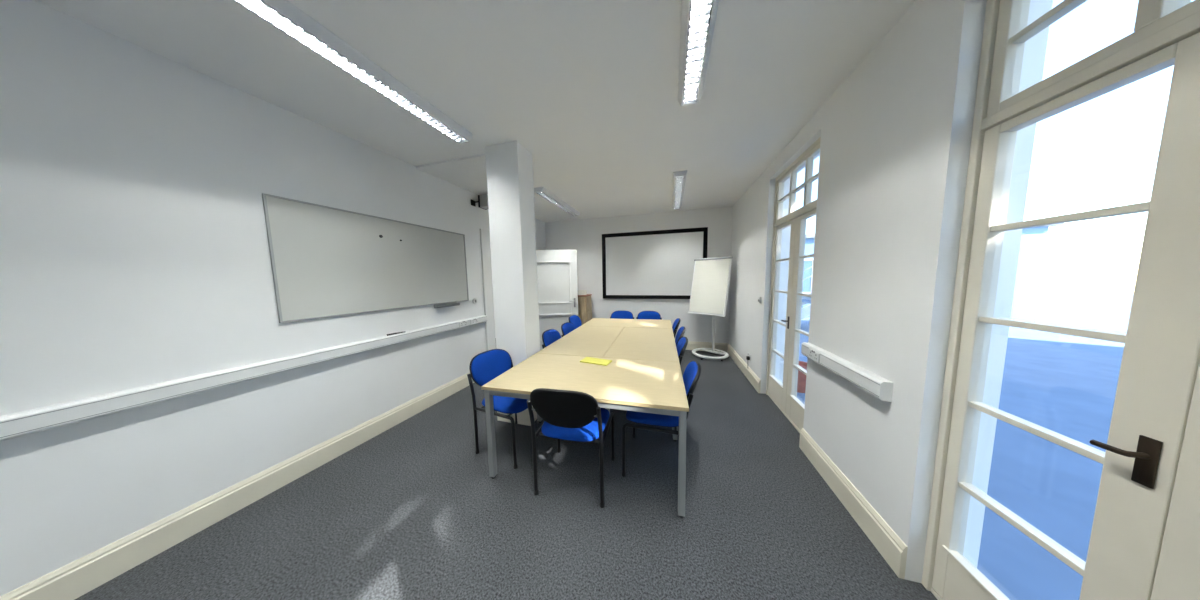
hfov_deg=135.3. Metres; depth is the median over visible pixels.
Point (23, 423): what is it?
cable trunking
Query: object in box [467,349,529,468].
chair
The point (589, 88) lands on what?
ceiling
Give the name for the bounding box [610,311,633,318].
chair
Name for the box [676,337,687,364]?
chair
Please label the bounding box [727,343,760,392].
baseboard
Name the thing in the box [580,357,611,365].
notepad
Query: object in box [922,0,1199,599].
door
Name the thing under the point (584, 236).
wall
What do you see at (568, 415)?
chair
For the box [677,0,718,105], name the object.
ceiling light
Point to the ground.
(1063, 384)
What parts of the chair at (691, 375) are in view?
leg, seat, leg, backrest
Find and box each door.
[536,250,577,349]
[766,137,820,432]
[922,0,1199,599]
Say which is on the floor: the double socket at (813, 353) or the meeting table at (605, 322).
the meeting table at (605, 322)
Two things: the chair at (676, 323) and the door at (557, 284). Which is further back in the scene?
the door at (557, 284)
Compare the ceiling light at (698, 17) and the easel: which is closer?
the ceiling light at (698, 17)
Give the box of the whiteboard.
[262,193,468,322]
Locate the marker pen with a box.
[387,331,405,335]
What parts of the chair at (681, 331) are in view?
backrest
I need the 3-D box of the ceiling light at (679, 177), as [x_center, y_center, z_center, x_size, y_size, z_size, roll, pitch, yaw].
[1.210,-1.646,3.822,0.170,0.064,1.560,0,5,16]
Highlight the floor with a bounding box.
[75,350,936,599]
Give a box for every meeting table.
[481,353,688,517]
[537,326,623,356]
[581,318,671,328]
[603,327,678,429]
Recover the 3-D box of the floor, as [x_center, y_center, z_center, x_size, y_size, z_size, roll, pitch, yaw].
[-1.065,1.427,1.976,5.711,0.120,8.191,0,5,16]
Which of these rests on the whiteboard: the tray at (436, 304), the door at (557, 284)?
the tray at (436, 304)
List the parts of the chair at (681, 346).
backrest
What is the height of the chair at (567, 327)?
0.835 m
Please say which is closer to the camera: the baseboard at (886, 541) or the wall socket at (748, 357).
the baseboard at (886, 541)
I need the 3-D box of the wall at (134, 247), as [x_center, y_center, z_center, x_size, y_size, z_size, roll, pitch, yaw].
[-2.402,-0.041,2.095,0.150,2.827,7.921,0,5,16]
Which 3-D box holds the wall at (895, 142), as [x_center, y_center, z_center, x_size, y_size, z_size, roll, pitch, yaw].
[1.585,0.052,0.977,0.250,2.947,7.921,0,5,16]
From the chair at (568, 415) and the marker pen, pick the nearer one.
the chair at (568, 415)
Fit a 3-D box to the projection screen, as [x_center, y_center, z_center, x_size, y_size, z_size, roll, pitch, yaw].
[1.082,-0.724,5.154,2.135,1.406,0.045,0,5,16]
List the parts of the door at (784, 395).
frame, handle, transom frame, frame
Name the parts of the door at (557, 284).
panel moulding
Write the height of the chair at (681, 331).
0.835 m
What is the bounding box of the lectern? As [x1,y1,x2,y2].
[578,294,591,324]
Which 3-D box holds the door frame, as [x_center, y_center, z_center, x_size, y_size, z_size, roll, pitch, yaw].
[-1.695,-0.009,4.548,0.180,2.300,1.380,0,5,16]
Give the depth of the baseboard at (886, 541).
1.49 m
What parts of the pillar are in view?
skirting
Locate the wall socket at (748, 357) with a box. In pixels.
[746,352,750,360]
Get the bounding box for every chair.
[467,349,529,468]
[527,388,614,507]
[542,329,560,348]
[561,322,575,336]
[569,315,581,327]
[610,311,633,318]
[622,361,700,476]
[636,311,661,319]
[672,318,680,338]
[675,326,685,345]
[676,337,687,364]
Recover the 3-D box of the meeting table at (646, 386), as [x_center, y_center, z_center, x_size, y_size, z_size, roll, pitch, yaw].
[-0.067,0.970,2.067,1.446,0.740,0.816,0,5,14]
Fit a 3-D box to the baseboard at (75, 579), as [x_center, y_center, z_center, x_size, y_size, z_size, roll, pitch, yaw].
[-2.583,1.376,1.174,0.022,0.178,5.800,0,5,16]
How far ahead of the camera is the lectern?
5.27 m
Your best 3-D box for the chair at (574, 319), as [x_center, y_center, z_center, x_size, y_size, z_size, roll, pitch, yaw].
[-0.257,0.706,4.503,0.573,0.835,0.513,1,5,18]
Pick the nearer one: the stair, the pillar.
the pillar
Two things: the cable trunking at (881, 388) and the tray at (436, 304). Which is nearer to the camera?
the cable trunking at (881, 388)
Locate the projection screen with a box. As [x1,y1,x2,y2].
[602,227,707,298]
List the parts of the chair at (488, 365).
leg, backrest, leg, seat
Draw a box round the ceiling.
[35,0,915,221]
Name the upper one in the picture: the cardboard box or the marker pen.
the cardboard box
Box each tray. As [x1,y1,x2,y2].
[434,302,459,307]
[687,312,724,316]
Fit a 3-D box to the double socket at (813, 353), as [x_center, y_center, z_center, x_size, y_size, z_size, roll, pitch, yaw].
[1.656,0.429,1.910,0.009,0.073,0.146,0,5,16]
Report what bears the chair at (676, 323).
on the floor
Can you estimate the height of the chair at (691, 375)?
0.835 m
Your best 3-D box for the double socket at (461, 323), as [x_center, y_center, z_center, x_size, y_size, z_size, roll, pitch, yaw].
[-1.893,0.333,3.426,0.009,0.071,0.146,0,5,16]
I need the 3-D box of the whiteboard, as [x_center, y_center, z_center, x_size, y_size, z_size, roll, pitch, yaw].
[-2.132,-0.353,2.656,0.060,0.980,1.800,0,5,16]
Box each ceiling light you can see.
[233,0,472,143]
[534,187,579,216]
[672,170,686,208]
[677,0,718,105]
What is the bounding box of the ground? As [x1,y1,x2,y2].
[797,293,1133,599]
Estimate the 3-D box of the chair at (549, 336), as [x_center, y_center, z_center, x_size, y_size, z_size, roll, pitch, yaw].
[-0.435,0.822,3.248,0.573,0.835,0.513,0,5,16]
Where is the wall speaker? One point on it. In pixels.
(482, 201)
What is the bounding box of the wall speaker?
[471,195,488,209]
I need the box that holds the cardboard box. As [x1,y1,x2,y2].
[578,290,586,294]
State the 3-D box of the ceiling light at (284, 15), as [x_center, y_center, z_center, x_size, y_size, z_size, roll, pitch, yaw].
[-1.428,-1.394,1.528,0.170,0.064,1.490,0,5,16]
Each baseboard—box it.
[0,372,474,599]
[686,341,726,351]
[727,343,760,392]
[799,428,907,578]
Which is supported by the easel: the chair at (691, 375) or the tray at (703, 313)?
the tray at (703, 313)
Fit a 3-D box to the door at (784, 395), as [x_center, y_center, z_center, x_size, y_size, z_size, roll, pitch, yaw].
[1.984,-0.072,2.537,0.120,2.660,1.050,0,5,16]
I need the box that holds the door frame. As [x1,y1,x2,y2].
[479,229,495,350]
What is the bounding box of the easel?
[687,256,732,360]
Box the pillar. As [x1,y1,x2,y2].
[485,141,539,425]
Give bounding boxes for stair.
[801,266,812,319]
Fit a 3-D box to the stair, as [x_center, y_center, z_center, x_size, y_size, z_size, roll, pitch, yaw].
[6.622,-0.597,7.150,3.460,2.959,1.100,0,5,16]
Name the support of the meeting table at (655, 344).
on the floor
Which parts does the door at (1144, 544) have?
transom frame, handle, frame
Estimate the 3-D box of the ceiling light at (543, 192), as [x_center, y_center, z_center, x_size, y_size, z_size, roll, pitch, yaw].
[-0.686,-1.653,4.263,0.170,0.064,1.500,0,5,16]
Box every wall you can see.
[0,0,545,595]
[490,206,732,343]
[728,0,1052,582]
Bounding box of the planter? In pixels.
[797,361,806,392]
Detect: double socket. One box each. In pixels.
[459,321,467,326]
[470,318,478,324]
[808,348,819,362]
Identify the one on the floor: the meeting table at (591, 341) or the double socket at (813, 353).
the meeting table at (591, 341)
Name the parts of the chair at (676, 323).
backrest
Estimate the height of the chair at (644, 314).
0.835 m
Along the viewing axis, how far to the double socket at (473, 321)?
3.61 m
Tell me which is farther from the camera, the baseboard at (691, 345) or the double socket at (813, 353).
the baseboard at (691, 345)
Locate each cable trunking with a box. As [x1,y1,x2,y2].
[0,315,486,441]
[801,342,892,401]

